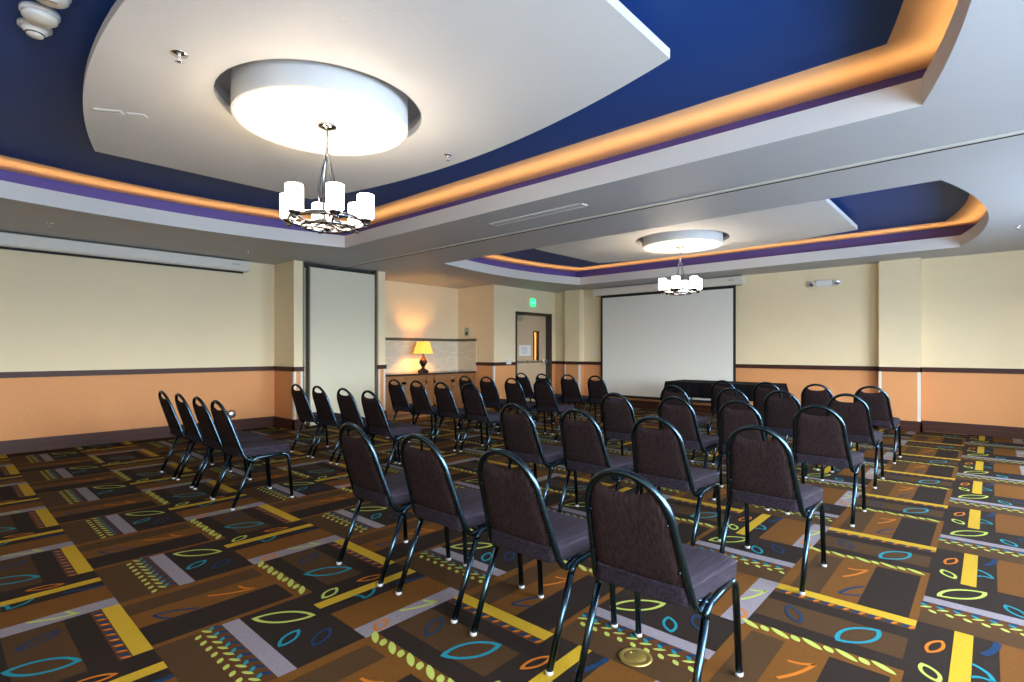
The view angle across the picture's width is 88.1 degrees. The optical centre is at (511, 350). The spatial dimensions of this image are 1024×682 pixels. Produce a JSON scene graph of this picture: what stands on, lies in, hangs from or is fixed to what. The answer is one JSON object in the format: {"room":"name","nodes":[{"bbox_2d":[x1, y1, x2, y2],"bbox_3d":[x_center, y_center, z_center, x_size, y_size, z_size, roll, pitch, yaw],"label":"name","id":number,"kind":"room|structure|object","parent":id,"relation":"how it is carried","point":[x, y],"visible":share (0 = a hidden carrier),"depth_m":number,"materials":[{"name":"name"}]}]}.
{"room":"event hall","nodes":[
{"label":"event hall","id":0,"kind":"room"},
{"bbox_2d":[0,249,273,440],"bbox_3d":[-5.849,-0.350,7.085,0.100,3.370,5.470,0,0,42],"label":"wall","id":1,"kind":"structure","parent":0,"point":[58,312],"depth_m":7.41,"materials":[{"name":"beige paint"}]},
{"bbox_2d":[0,232,248,273],"bbox_3d":[-5.444,-1.346,7.345,0.156,0.206,3.400,0,0,42],"label":"projector screen","id":2,"kind":"object","parent":1,"relation":"attached to","point":[9,241],"visible":1,"depth_m":7.26,"materials":[{"name":"beige"}]},
{"bbox_2d":[0,416,273,454],"bbox_3d":[-5.803,1.216,7.043,0.026,0.197,5.270,0,0,42],"label":"baseboard","id":3,"kind":"structure","parent":1,"relation":"attached to","point":[96,438],"depth_m":7.21,"materials":[{"name":"brown wood"}]},
{"bbox_2d":[0,366,273,377],"bbox_3d":[-5.803,0.306,7.043,0.024,0.074,5.270,0,0,42],"label":"trim","id":4,"kind":"structure","parent":1,"relation":"attached to","point":[257,368],"depth_m":7.45,"materials":[{"name":"brown wood"}]},
{"bbox_2d":[227,409,235,418],"bbox_3d":[-4.491,1.023,8.479,0.047,0.148,0.148,0,0,42],"label":"wall outlet","id":5,"kind":"object","parent":1,"relation":"attached to","point":[232,413],"visible":0.84,"depth_m":8.47,"materials":[{"name":"grey plastic"}]},
{"bbox_2d":[377,271,384,409],"bbox_3d":[-3.205,-0.350,9.453,0.770,3.370,1.690,0,0,42],"label":"wall","id":6,"kind":"structure","parent":0,"point":[380,275],"depth_m":9.76,"materials":[{"name":"beige paint"}]},
{"bbox_2d":[292,372,295,419],"bbox_3d":[-3.520,0.731,8.554,0.042,0.776,0.042,0,0,42],"label":"trim","id":7,"kind":"structure","parent":6,"relation":"attached to","point":[293,373],"depth_m":8.54,"materials":[{"name":"beige"}]},
{"bbox_2d":[300,371,302,388],"bbox_3d":[-3.430,0.731,8.626,0.004,0.776,0.038,0,0,42],"label":"trim","id":8,"kind":"structure","parent":6,"relation":"attached to","point":[301,372],"depth_m":8.62,"materials":[{"name":"beige paint"}]},
{"bbox_2d":[303,261,303,389],"bbox_3d":[-3.497,-0.085,8.730,0.205,2.740,0.035,0,0,42],"label":"trim","id":9,"kind":"structure","parent":6,"relation":"attached to","point":[303,261],"depth_m":8.67,"materials":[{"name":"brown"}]},
{"bbox_2d":[370,271,376,395],"bbox_3d":[-2.554,-0.085,9.785,0.190,2.740,0.033,0,0,42],"label":"trim","id":10,"kind":"structure","parent":6,"relation":"attached to","point":[374,272],"depth_m":9.72,"materials":[{"name":"brown"}]},
{"bbox_2d":[378,369,379,399],"bbox_3d":[-2.439,0.731,9.723,0.004,0.776,0.038,0,0,42],"label":"trim","id":11,"kind":"structure","parent":6,"relation":"attached to","point":[378,369],"depth_m":9.72,"materials":[{"name":"beige"}]},
{"bbox_2d":[377,365,386,368],"bbox_3d":[-2.394,0.306,9.758,0.024,0.074,0.198,0,0,42],"label":"trim","id":12,"kind":"structure","parent":6,"relation":"attached to","point":[379,366],"depth_m":9.76,"materials":[{"name":"brown wood"}]},
{"bbox_2d":[384,369,384,410],"bbox_3d":[-2.364,0.731,9.806,0.004,0.776,0.038,0,0,42],"label":"trim","id":13,"kind":"structure","parent":6,"relation":"attached to","point":[384,369],"depth_m":9.80,"materials":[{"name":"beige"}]},
{"bbox_2d":[385,280,554,398],"bbox_3d":[-1.071,-0.350,11.925,1.280,3.370,5.040,0,0,42],"label":"wall","id":14,"kind":"structure","parent":0,"point":[412,310],"depth_m":11.97,"materials":[{"name":"beige paint"}]},
{"bbox_2d":[385,337,476,372],"bbox_3d":[-1.950,0.104,11.284,0.635,0.742,2.710,0,0,42],"label":"backsplash","id":15,"kind":"structure","parent":14,"relation":"attached to","point":[448,354],"depth_m":11.94,"materials":[{"name":"tile"}]},
{"bbox_2d":[465,328,468,335],"bbox_3d":[-1.052,-0.425,12.290,0.140,0.200,0.014,0,0,42],"label":"thermostat","id":16,"kind":"object","parent":14,"relation":"attached to","point":[466,329],"visible":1,"depth_m":12.28,"materials":[{"name":"grey plastic"}]},
{"bbox_2d":[476,362,494,365],"bbox_3d":[-0.605,0.306,11.879,0.574,0.074,0.024,0,0,42],"label":"trim","id":17,"kind":"structure","parent":14,"relation":"attached to","point":[477,363],"depth_m":11.86,"materials":[{"name":"brown wood"}]},
{"bbox_2d":[492,366,494,382],"bbox_3d":[-0.403,0.731,11.735,0.042,0.776,0.042,0,0,42],"label":"trim","id":18,"kind":"structure","parent":14,"relation":"attached to","point":[493,367],"depth_m":11.72,"materials":[{"name":"beige"}]},
{"bbox_2d":[493,361,554,365],"bbox_3d":[0.346,0.306,12.522,0.024,0.074,2.254,0,0,42],"label":"trim","id":19,"kind":"structure","parent":14,"relation":"attached to","point":[553,362],"depth_m":11.90,"materials":[{"name":"brown wood"}]},
{"bbox_2d":[530,299,535,305],"bbox_3d":[0.505,-1.145,12.698,0.024,0.176,0.190,0,0,42],"label":"exit sign","id":20,"kind":"object","parent":14,"relation":"attached to","point":[532,301],"visible":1,"depth_m":12.68,"materials":[{"name":"green plastic"}]},
{"bbox_2d":[515,311,551,401],"bbox_3d":[0.462,0.190,12.816,0.222,2.190,1.362,0,0,42],"label":"door","id":21,"kind":"structure","parent":14,"relation":"in","point":[526,323],"depth_m":12.95,"materials":[{"name":"beige paint"}]},
{"bbox_2d":[519,345,530,355],"bbox_3d":[0.313,0.003,12.723,0.004,0.255,0.420,0,0,42],"label":"paper notice","id":22,"kind":"object","parent":21,"relation":"attached to","point":[524,350],"visible":1,"depth_m":12.72,"materials":[{"name":"white paper"}]},
{"bbox_2d":[0,402,1023,681],"bbox_3d":[0.296,1.343,6.033,11.750,0.123,12.150,0,0,42],"label":"floor","id":23,"kind":"structure","parent":0,"point":[113,568],"depth_m":2.98,"materials":[{"name":"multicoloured carpet"}]},
{"bbox_2d":[158,390,227,478],"bbox_3d":[-3.381,0.845,5.576,0.467,0.876,0.571,0,0,43],"label":"banquet chair","id":24,"kind":"object","parent":23,"relation":"on","point":[178,430],"visible":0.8,"depth_m":5.38,"materials":[{"name":"black metal"}]},
{"bbox_2d":[175,393,247,487],"bbox_3d":[-2.997,0.845,5.240,0.467,0.876,0.571,0,0,43],"label":"banquet chair","id":25,"kind":"object","parent":23,"relation":"on","point":[194,434],"visible":0.72,"depth_m":5.04,"materials":[{"name":"black metal"}]},
{"bbox_2d":[192,396,267,498],"bbox_3d":[-2.615,0.845,4.891,0.467,0.876,0.571,0,0,42],"label":"banquet chair","id":26,"kind":"object","parent":23,"relation":"on","point":[210,434],"visible":0.73,"depth_m":4.75,"materials":[{"name":"black fabric"}]},
{"bbox_2d":[210,400,293,510],"bbox_3d":[-2.260,0.845,4.555,0.467,0.876,0.571,0,0,42],"label":"banquet chair","id":27,"kind":"object","parent":23,"relation":"on","point":[261,448],"visible":1,"depth_m":4.43,"materials":[{"name":"black fabric"}]},
{"bbox_2d":[274,260,302,418],"bbox_3d":[-3.769,-0.350,8.857,0.810,3.370,0.150,0,0,42],"label":"wall pier","id":28,"kind":"object","parent":23,"relation":"on","point":[288,276],"visible":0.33,"depth_m":8.68,"materials":[{"name":"beige paint"}]},
{"bbox_2d":[273,416,304,429],"bbox_3d":[-3.723,1.216,8.815,0.736,0.197,0.202,0,0,42],"label":"baseboard","id":29,"kind":"object","parent":28,"relation":"attached to","point":[286,423],"visible":0.79,"depth_m":8.63,"materials":[{"name":"brown wood"}]},
{"bbox_2d":[274,366,304,371],"bbox_3d":[-3.723,0.306,8.816,0.734,0.074,0.198,0,0,42],"label":"trim","id":30,"kind":"structure","parent":28,"relation":"attached to","point":[276,368],"depth_m":8.63,"materials":[{"name":"brown wood"}]},
{"bbox_2d":[290,384,344,456],"bbox_3d":[-2.470,0.845,6.678,0.467,0.876,0.571,0,0,42],"label":"banquet chair","id":31,"kind":"object","parent":23,"relation":"on","point":[303,409],"visible":0.84,"depth_m":6.50,"materials":[{"name":"black fabric"}]},
{"bbox_2d":[304,265,374,425],"bbox_3d":[-3.115,-0.094,9.343,0.362,2.718,1.432,0,0,42],"label":"wall","id":32,"kind":"structure","parent":23,"relation":"on","point":[339,304],"depth_m":9.19,"materials":[{"name":"paint"}]},
{"bbox_2d":[311,386,367,462],"bbox_3d":[-2.074,0.845,6.321,0.467,0.876,0.571,0,0,43],"label":"banquet chair","id":33,"kind":"object","parent":23,"relation":"on","point":[325,413],"visible":0.8,"depth_m":6.14,"materials":[{"name":"black metal"}]},
{"bbox_2d":[335,388,396,464],"bbox_3d":[-1.665,0.845,5.963,0.467,0.876,0.571,0,0,41],"label":"banquet chair","id":34,"kind":"object","parent":23,"relation":"on","point":[349,411],"visible":0.66,"depth_m":5.79,"materials":[{"name":"black metal"}]},
{"bbox_2d":[361,390,422,475],"bbox_3d":[-1.295,0.845,5.619,0.467,0.876,0.571,0,0,43],"label":"banquet chair","id":35,"kind":"object","parent":23,"relation":"on","point":[377,423],"visible":0.85,"depth_m":5.47,"materials":[{"name":"black metal"}]},
{"bbox_2d":[336,422,450,586],"bbox_3d":[-0.731,0.845,3.186,0.467,0.876,0.571,0,0,43],"label":"banquet chair","id":36,"kind":"object","parent":23,"relation":"on","point":[368,482],"visible":0.85,"depth_m":3.02,"materials":[{"name":"black fabric"}]},
{"bbox_2d":[385,375,429,415],"bbox_3d":[-2.372,0.899,10.796,0.625,0.766,1.356,0,0,42],"label":"base cabinet","id":37,"kind":"object","parent":23,"relation":"on","point":[405,381],"visible":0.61,"depth_m":10.65,"materials":[{"name":"brown wood"}]},
{"bbox_2d":[385,370,475,376],"bbox_3d":[-1.948,0.494,11.274,0.626,0.038,2.694,0,0,42],"label":"countertop","id":38,"kind":"structure","parent":37,"relation":"on","point":[456,371],"depth_m":11.18,"materials":[{"name":"stone"}]},
{"bbox_2d":[413,341,432,372],"bbox_3d":[-1.896,0.130,11.296,0.336,0.690,0.336,0,0,42],"label":"table lamp","id":39,"kind":"object","parent":38,"relation":"on","point":[423,348],"visible":1,"depth_m":11.22,"materials":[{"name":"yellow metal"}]},
{"bbox_2d":[386,379,433,437],"bbox_3d":[-1.512,0.845,7.745,0.467,0.876,0.571,0,0,41],"label":"banquet chair","id":40,"kind":"object","parent":23,"relation":"on","point":[399,401],"visible":0.8,"depth_m":7.58,"materials":[{"name":"black fabric"}]},
{"bbox_2d":[408,380,456,441],"bbox_3d":[-1.130,0.845,7.399,0.467,0.876,0.571,0,0,42],"label":"banquet chair","id":41,"kind":"object","parent":23,"relation":"on","point":[420,399],"visible":0.84,"depth_m":7.23,"materials":[{"name":"black fabric"}]},
{"bbox_2d":[430,373,472,407],"bbox_3d":[-1.500,0.899,11.760,0.625,0.766,1.236,0,0,42],"label":"base cabinet","id":42,"kind":"object","parent":23,"relation":"on","point":[451,380],"visible":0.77,"depth_m":11.54,"materials":[{"name":"brown wood"}]},
{"bbox_2d":[433,382,482,450],"bbox_3d":[-0.743,0.845,7.062,0.467,0.876,0.571,0,0,43],"label":"banquet chair","id":43,"kind":"object","parent":23,"relation":"on","point":[446,405],"visible":0.9,"depth_m":6.90,"materials":[{"name":"black fabric"}]},
{"bbox_2d":[396,433,523,623],"bbox_3d":[-0.290,0.845,2.799,0.467,0.876,0.571,0,0,42],"label":"banquet chair","id":44,"kind":"object","parent":23,"relation":"on","point":[434,497],"visible":0.9,"depth_m":2.63,"materials":[{"name":"black fabric"}]},
{"bbox_2d":[457,375,497,429],"bbox_3d":[-0.590,0.845,8.784,0.467,0.876,0.571,0,0,43],"label":"banquet chair","id":45,"kind":"object","parent":23,"relation":"on","point":[462,383],"visible":0.41,"depth_m":8.62,"materials":[{"name":"black fabric"}]},
{"bbox_2d":[459,383,500,451],"bbox_3d":[-0.346,0.845,6.699,0.467,0.876,0.571,0,0,43],"label":"banquet chair","id":46,"kind":"object","parent":23,"relation":"on","point":[474,406],"visible":0.87,"depth_m":6.54,"materials":[{"name":"black fabric"}]},
{"bbox_2d":[478,376,518,433],"bbox_3d":[-0.229,0.845,8.462,0.467,0.876,0.571,0,0,41],"label":"banquet chair","id":47,"kind":"object","parent":23,"relation":"on","point":[489,392],"visible":0.74,"depth_m":8.29,"materials":[{"name":"black fabric"}]},
{"bbox_2d":[505,378,545,433],"bbox_3d":[0.172,0.845,8.097,0.467,0.876,0.571,0,0,42],"label":"banquet chair","id":48,"kind":"object","parent":23,"relation":"on","point":[514,392],"visible":0.8,"depth_m":7.93,"materials":[{"name":"black fabric"}]},
{"bbox_2d":[515,373,548,418],"bbox_3d":[0.345,0.845,9.892,0.467,0.876,0.571,0,0,43],"label":"banquet chair","id":49,"kind":"object","parent":23,"relation":"on","point":[524,381],"visible":0.56,"depth_m":9.69,"materials":[{"name":"black fabric"}]},
{"bbox_2d":[500,403,578,506],"bbox_3d":[0.191,0.845,4.296,0.467,0.876,0.571,0,0,43],"label":"banquet chair","id":50,"kind":"object","parent":23,"relation":"on","point":[520,436],"visible":0.79,"depth_m":4.14,"materials":[{"name":"black fabric"}]},
{"bbox_2d":[470,448,617,675],"bbox_3d":[0.132,0.845,2.400,0.467,0.876,0.571,0,0,42],"label":"banquet chair","id":51,"kind":"object","parent":23,"relation":"on","point":[518,519],"visible":0.95,"depth_m":2.24,"materials":[{"name":"black fabric"}]},
{"bbox_2d":[534,373,570,423],"bbox_3d":[0.707,0.845,9.549,0.467,0.876,0.571,0,0,43],"label":"banquet chair","id":52,"kind":"object","parent":23,"relation":"on","point":[558,397],"visible":0.29,"depth_m":9.38,"materials":[{"name":"black fabric"}]},
{"bbox_2d":[533,379,575,441],"bbox_3d":[0.596,0.845,7.728,0.467,0.876,0.571,0,0,42],"label":"banquet chair","id":53,"kind":"object","parent":23,"relation":"on","point":[545,400],"visible":0.93,"depth_m":7.58,"materials":[{"name":"black fabric"}]},
{"bbox_2d":[558,374,596,423],"bbox_3d":[1.124,0.845,9.193,0.467,0.876,0.571,0,0,42],"label":"banquet chair","id":54,"kind":"object","parent":23,"relation":"on","point":[570,390],"visible":0.81,"depth_m":9.04,"materials":[{"name":"black fabric"}]},
{"bbox_2d":[558,408,642,512],"bbox_3d":[0.634,0.845,3.904,0.467,0.876,0.571,0,0,43],"label":"banquet chair","id":55,"kind":"object","parent":23,"relation":"on","point":[584,449],"visible":0.77,"depth_m":3.76,"materials":[{"name":"black fabric"}]},
{"bbox_2d":[587,375,622,424],"bbox_3d":[1.532,0.845,8.812,0.467,0.876,0.571,0,0,42],"label":"banquet chair","id":56,"kind":"object","parent":23,"relation":"on","point":[597,390],"visible":0.73,"depth_m":8.68,"materials":[{"name":"black fabric"}]},
{"bbox_2d":[601,393,635,455],"bbox_3d":[1.167,0.845,5.306,0.467,0.876,0.571,0,0,42],"label":"banquet chair","id":57,"kind":"object","parent":23,"relation":"on","point":[618,418],"visible":0.64,"depth_m":5.16,"materials":[{"name":"black fabric"}]},
{"bbox_2d":[618,647,651,666],"bbox_3d":[0.515,1.279,2.210,0.140,0.009,0.140,0,0,42],"label":"floor outlet cover","id":58,"kind":"object","parent":23,"relation":"on","point":[631,656],"visible":1,"depth_m":2.20,"materials":[{"name":"gold metal"}]},
{"bbox_2d":[575,468,742,681],"bbox_3d":[0.554,0.845,2.027,0.467,0.876,0.571,0,0,41],"label":"banquet chair","id":59,"kind":"object","parent":23,"relation":"on","point":[635,544],"visible":1,"depth_m":1.88,"materials":[{"name":"black fabric"}]},
{"bbox_2d":[631,416,721,545],"bbox_3d":[1.059,0.845,3.502,0.467,0.876,0.571,0,0,42],"label":"banquet chair","id":60,"kind":"object","parent":23,"relation":"on","point":[659,456],"visible":0.83,"depth_m":3.34,"materials":[{"name":"black fabric"}]},
{"bbox_2d":[660,385,710,461],"bbox_3d":[2.063,0.845,6.400,0.467,0.876,0.571,0,0,42],"label":"banquet chair","id":61,"kind":"object","parent":23,"relation":"on","point":[701,420],"visible":0.44,"depth_m":6.24,"materials":[{"name":"black fabric"}]},
{"bbox_2d":[655,396,722,486],"bbox_3d":[1.624,0.845,4.916,0.467,0.876,0.571,0,0,42],"label":"banquet chair","id":62,"kind":"object","parent":23,"relation":"on","point":[683,418],"visible":0.6,"depth_m":4.73,"materials":[{"name":"black fabric"}]},
{"bbox_2d":[709,380,737,432],"bbox_3d":[3.056,0.845,7.446,0.467,0.876,0.571,0,0,41],"label":"banquet chair","id":63,"kind":"object","parent":23,"relation":"on","point":[715,389],"visible":0.36,"depth_m":7.33,"materials":[{"name":"black fabric"}]},
{"bbox_2d":[712,388,767,464],"bbox_3d":[2.562,0.845,5.958,0.467,0.876,0.571,0,0,41],"label":"banquet chair","id":64,"kind":"object","parent":23,"relation":"on","point":[721,399],"visible":0.29,"depth_m":5.80,"materials":[{"name":"black metal"}]},
{"bbox_2d":[712,400,769,510],"bbox_3d":[2.036,0.845,4.548,0.467,0.876,0.571,0,0,43],"label":"banquet chair","id":65,"kind":"object","parent":23,"relation":"on","point":[729,420],"visible":0.54,"depth_m":4.39,"materials":[{"name":"black fabric"}]},
{"bbox_2d":[753,382,787,442],"bbox_3d":[3.479,0.845,7.069,0.467,0.876,0.571,0,0,43],"label":"banquet chair","id":66,"kind":"object","parent":23,"relation":"on","point":[759,394],"visible":0.36,"depth_m":6.94,"materials":[{"name":"black fabric"}]},
{"bbox_2d":[719,425,826,594],"bbox_3d":[1.509,0.845,3.087,0.467,0.876,0.571,0,0,42],"label":"banquet chair","id":67,"kind":"object","parent":23,"relation":"on","point":[760,473],"visible":0.96,"depth_m":2.93,"materials":[{"name":"black fabric"}]},
{"bbox_2d":[764,390,818,477],"bbox_3d":[2.929,0.845,5.615,0.467,0.876,0.571,0,0,42],"label":"banquet chair","id":68,"kind":"object","parent":23,"relation":"on","point":[779,413],"visible":0.5,"depth_m":5.47,"materials":[{"name":"black fabric"}]},
{"bbox_2d":[801,384,832,415],"bbox_3d":[3.900,0.845,6.675,0.467,0.876,0.571,0,0,42],"label":"banquet chair","id":69,"kind":"object","parent":23,"relation":"on","point":[808,397],"visible":0.47,"depth_m":6.52,"materials":[{"name":"black fabric"}]},
{"bbox_2d":[785,405,865,526],"bbox_3d":[2.461,0.845,4.157,0.467,0.876,0.571,0,0,42],"label":"banquet chair","id":70,"kind":"object","parent":23,"relation":"on","point":[818,440],"visible":0.92,"depth_m":4.00,"materials":[{"name":"black fabric"}]},
{"bbox_2d":[820,393,883,488],"bbox_3d":[3.352,0.845,5.219,0.467,0.876,0.571,0,0,42],"label":"banquet chair","id":71,"kind":"object","parent":23,"relation":"on","point":[856,417],"visible":0.69,"depth_m":5.03,"materials":[{"name":"black fabric"}]},
{"bbox_2d":[849,386,901,463],"bbox_3d":[4.311,0.845,6.292,0.467,0.876,0.571,0,0,42],"label":"banquet chair","id":72,"kind":"object","parent":23,"relation":"on","point":[879,405],"visible":0.59,"depth_m":6.10,"materials":[{"name":"black metal"}]},
{"bbox_3d":[3.566,0.914,8.914,1.728,0.738,0.738,0,0,42],"label":"folding table","id":73,"kind":"object","parent":23,"relation":"on","visible":0},
{"bbox_2d":[663,379,789,400],"bbox_3d":[3.575,0.672,8.914,1.880,0.267,0.868,0,0,42],"label":"tablecloth","id":74,"kind":"object","parent":73,"relation":"on","point":[693,388],"visible":0.62,"depth_m":8.75,"materials":[{"name":"black fabric"}]},
{"bbox_2d":[0,0,1023,292],"bbox_3d":[0.407,-1.805,5.933,11.650,0.700,12.350,0,0,42],"label":"ceiling","id":75,"kind":"structure","parent":0,"point":[748,92],"depth_m":4.58,"materials":[{"name":"paint"}]},
{"bbox_2d":[17,17,52,39],"bbox_3d":[-2.663,-1.784,2.954,0.150,0.060,0.150,0,0,42],"label":"smoke detector","id":76,"kind":"object","parent":75,"relation":"attached to","point":[34,31],"visible":0.95,"depth_m":2.92,"materials":[{"name":"white plastic"}]},
{"bbox_2d":[24,29,44,37],"bbox_3d":[-2.663,-1.765,2.954,0.088,0.007,0.088,0,0,42],"label":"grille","id":77,"kind":"object","parent":76,"relation":"attached to","point":[34,33],"depth_m":2.94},
{"bbox_2d":[18,1,60,27],"bbox_3d":[-2.523,-1.786,2.828,0.170,0.054,0.170,0,0,42],"label":"smoke detector","id":78,"kind":"object","parent":75,"relation":"attached to","point":[41,15],"visible":0.99,"depth_m":2.79,"materials":[{"name":"white plastic"}]},
{"bbox_2d":[37,0,71,8],"bbox_3d":[-2.328,-1.786,2.666,0.170,0.056,0.170,0,0,42],"label":"smoke detector","id":79,"kind":"object","parent":75,"relation":"attached to","point":[57,4],"visible":1,"depth_m":2.69,"materials":[{"name":"white plastic"}]},
{"bbox_2d":[231,59,407,155],"bbox_3d":[-1.313,-1.688,3.693,1.150,0.245,1.150,0,0,42],"label":"ceiling light","id":80,"kind":"object","parent":75,"relation":"hanging from","point":[282,102],"visible":0.91,"depth_m":3.44,"materials":[{"name":"white paint"}]},
{"bbox_2d":[280,122,373,233],"bbox_3d":[-1.288,-1.196,3.687,0.621,0.738,0.635,0,0,42],"label":"chandelier","id":81,"kind":"object","parent":80,"relation":"hanging from","point":[360,213],"visible":1,"depth_m":3.63,"materials":[{"name":"white glass"}]},
{"bbox_2d":[83,0,669,198],"bbox_3d":[-1.293,-1.740,3.722,4.200,0.150,2.550,0,0,42],"label":"ceiling panel","id":82,"kind":"object","parent":75,"relation":"hanging from","point":[477,77],"visible":0.72,"depth_m":3.09,"materials":[{"name":"white paint"}]},
{"bbox_2d":[93,108,124,114],"bbox_3d":[-2.804,-1.661,3.681,0.170,0.008,0.060,0,0,-13],"label":"cover plate","id":83,"kind":"object","parent":82,"relation":"attached to","point":[98,110],"visible":1,"depth_m":3.67,"materials":[{"name":"white plastic"}]},
{"bbox_2d":[127,113,147,117],"bbox_3d":[-2.650,-1.661,3.743,0.110,0.008,0.060,0,0,-13],"label":"cover plate","id":84,"kind":"object","parent":82,"relation":"attached to","point":[129,114],"visible":1,"depth_m":3.74,"materials":[{"name":"white plastic"}]},
{"bbox_2d":[170,49,187,63],"bbox_3d":[-1.871,-1.642,2.973,0.091,0.050,0.091,0,0,-39],"label":"sprinkler","id":85,"kind":"object","parent":82,"relation":"attached to","point":[179,54],"visible":1,"depth_m":2.96,"materials":[{"name":"silver metal"}]},
{"bbox_2d":[444,154,451,160],"bbox_3d":[-0.546,-1.642,4.510,0.070,0.050,0.070,0,0,-12],"label":"sprinkler","id":86,"kind":"object","parent":82,"relation":"attached to","point":[446,155],"visible":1,"depth_m":4.51,"materials":[{"name":"silver metal"}]},
{"bbox_2d":[0,0,903,217],"bbox_3d":[-1.420,-1.814,3.709,6.830,0.001,4.030,0,0,42],"label":"ceiling recess","id":87,"kind":"object","parent":75,"relation":"on","point":[719,48],"depth_m":3.49,"materials":[{"name":"paint"}]},
{"bbox_2d":[489,203,588,225],"bbox_3d":[0.250,-1.451,5.691,1.280,0.008,0.130,0,0,42],"label":"ceiling vent","id":88,"kind":"object","parent":75,"relation":"in","point":[578,205],"visible":1,"depth_m":5.64,"materials":[{"name":"white plastic"}]},
{"bbox_2d":[335,130,1023,268],"bbox_3d":[0.664,-1.449,5.993,10.910,0.012,0.088,0,0,42],"label":"track","id":89,"kind":"object","parent":75,"relation":"attached to","point":[1020,132],"visible":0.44,"depth_m":4.64,"materials":[{"name":"grey metal"}]},
{"bbox_2d":[643,230,722,253],"bbox_3d":[2.569,-1.688,7.989,1.150,0.245,1.150,0,0,42],"label":"drum","id":90,"kind":"object","parent":75,"relation":"hanging from","point":[667,242],"visible":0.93,"depth_m":7.68,"materials":[{"name":"white paint"}]},
{"bbox_2d":[659,246,701,295],"bbox_3d":[2.547,-1.196,8.009,0.621,0.738,0.635,0,0,42],"label":"chandelier","id":91,"kind":"object","parent":90,"relation":"hanging from","point":[695,282],"visible":1,"depth_m":7.95,"materials":[{"name":"white glass"}]},
{"bbox_2d":[535,199,857,262],"bbox_3d":[2.572,-1.740,8.000,4.200,0.150,2.550,0,0,42],"label":"ceiling panel","id":92,"kind":"object","parent":75,"relation":"hanging from","point":[821,217],"visible":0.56,"depth_m":7.41,"materials":[{"name":"white paint"}]},
{"bbox_2d":[445,211,988,284],"bbox_3d":[2.586,-1.538,8.149,7.120,0.165,3.990,0,0,42],"label":"tray","id":93,"kind":"object","parent":75,"relation":"on","point":[978,235],"depth_m":9.00,"materials":[{"name":"white paint"}]},
{"bbox_2d":[499,180,969,266],"bbox_3d":[2.586,-1.814,8.149,6.760,0.001,3.630,0,0,42],"label":"tray","id":94,"kind":"object","parent":75,"relation":"on","point":[934,201],"depth_m":6.77,"materials":[{"name":"white paint"}]},
{"bbox_2d":[534,332,535,359],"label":"window","id":95,"kind":"structure","parent":0,"point":[534,332],"depth_m":14.53,"materials":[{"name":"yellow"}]},
{"bbox_2d":[565,290,583,394],"bbox_3d":[1.511,-0.350,12.874,0.440,3.370,0.170,0,0,42],"label":"wall","id":96,"kind":"structure","parent":0,"point":[574,299],"depth_m":12.78,"materials":[{"name":"beige paint"}]},
{"bbox_2d":[563,361,583,364],"bbox_3d":[1.503,0.306,12.865,0.488,0.074,0.194,0,0,42],"label":"trim","id":97,"kind":"structure","parent":96,"relation":"attached to","point":[565,362],"depth_m":12.75,"materials":[{"name":"brown wood"}]},
{"bbox_2d":[578,365,580,393],"bbox_3d":[1.616,0.731,12.687,0.042,0.776,0.042,0,0,42],"label":"trim","id":98,"kind":"structure","parent":96,"relation":"attached to","point":[579,366],"depth_m":12.68,"materials":[{"name":"beige paint"}]},
{"bbox_2d":[555,250,1023,427],"bbox_3d":[4.836,-0.350,10.051,10.200,3.370,0.100,0,0,42],"label":"wall","id":99,"kind":"structure","parent":0,"point":[973,305],"depth_m":8.90,"materials":[{"name":"beige paint"}]},
{"bbox_2d":[593,275,744,402],"bbox_3d":[3.208,-0.196,11.352,3.400,2.507,0.156,0,0,42],"label":"projector screen","id":100,"kind":"object","parent":99,"relation":"attached to","point":[650,337],"visible":0.98,"depth_m":11.28,"materials":[{"name":"beige fabric"}]},
{"bbox_2d":[555,361,1023,373],"bbox_3d":[4.832,0.306,9.972,10.100,0.074,0.024,0,0,42],"label":"trim","id":101,"kind":"structure","parent":99,"relation":"attached to","point":[815,367],"depth_m":8.99,"materials":[{"name":"brown wood"}]},
{"bbox_2d":[560,400,1023,438],"bbox_3d":[4.831,1.216,9.971,10.100,0.197,0.026,0,0,42],"label":"baseboard","id":102,"kind":"structure","parent":99,"relation":"attached to","point":[931,426],"depth_m":8.13,"materials":[{"name":"brown wood"}]},
{"bbox_2d":[808,279,840,286],"bbox_3d":[5.498,-1.185,9.322,0.514,0.130,0.099,0,0,42],"label":"emergency light","id":103,"kind":"object","parent":99,"relation":"attached to","point":[828,282],"visible":1,"depth_m":9.30,"materials":[{"name":"white plastic"}]},
{"bbox_2d":[879,258,921,420],"bbox_3d":[6.272,-0.350,8.552,0.540,3.370,0.200,0,0,42],"label":"wall pillar","id":104,"kind":"structure","parent":0,"point":[900,281],"depth_m":8.46,"materials":[{"name":"beige paint"}]},
{"bbox_2d":[879,371,881,391],"bbox_3d":[6.028,0.731,8.660,0.042,0.776,0.042,0,0,42],"label":"trim","id":105,"kind":"structure","parent":104,"relation":"attached to","point":[880,372],"depth_m":8.64,"materials":[{"name":"beige"}]},
{"bbox_2d":[877,366,922,371],"bbox_3d":[6.264,0.306,8.543,0.588,0.074,0.224,0,0,42],"label":"trim","id":106,"kind":"structure","parent":104,"relation":"attached to","point":[889,369],"depth_m":8.44,"materials":[{"name":"brown wood"}]},
{"bbox_2d":[877,420,923,432],"bbox_3d":[6.263,1.216,8.542,0.592,0.197,0.226,0,0,42],"label":"baseboard","id":107,"kind":"structure","parent":104,"relation":"attached to","point":[912,426],"depth_m":8.37,"materials":[{"name":"brown wood"}]},
{"bbox_2d":[917,372,920,421],"bbox_3d":[6.404,0.731,8.321,0.042,0.776,0.042,0,0,42],"label":"trim","id":108,"kind":"structure","parent":104,"relation":"attached to","point":[918,373],"depth_m":8.30,"materials":[{"name":"beige"}]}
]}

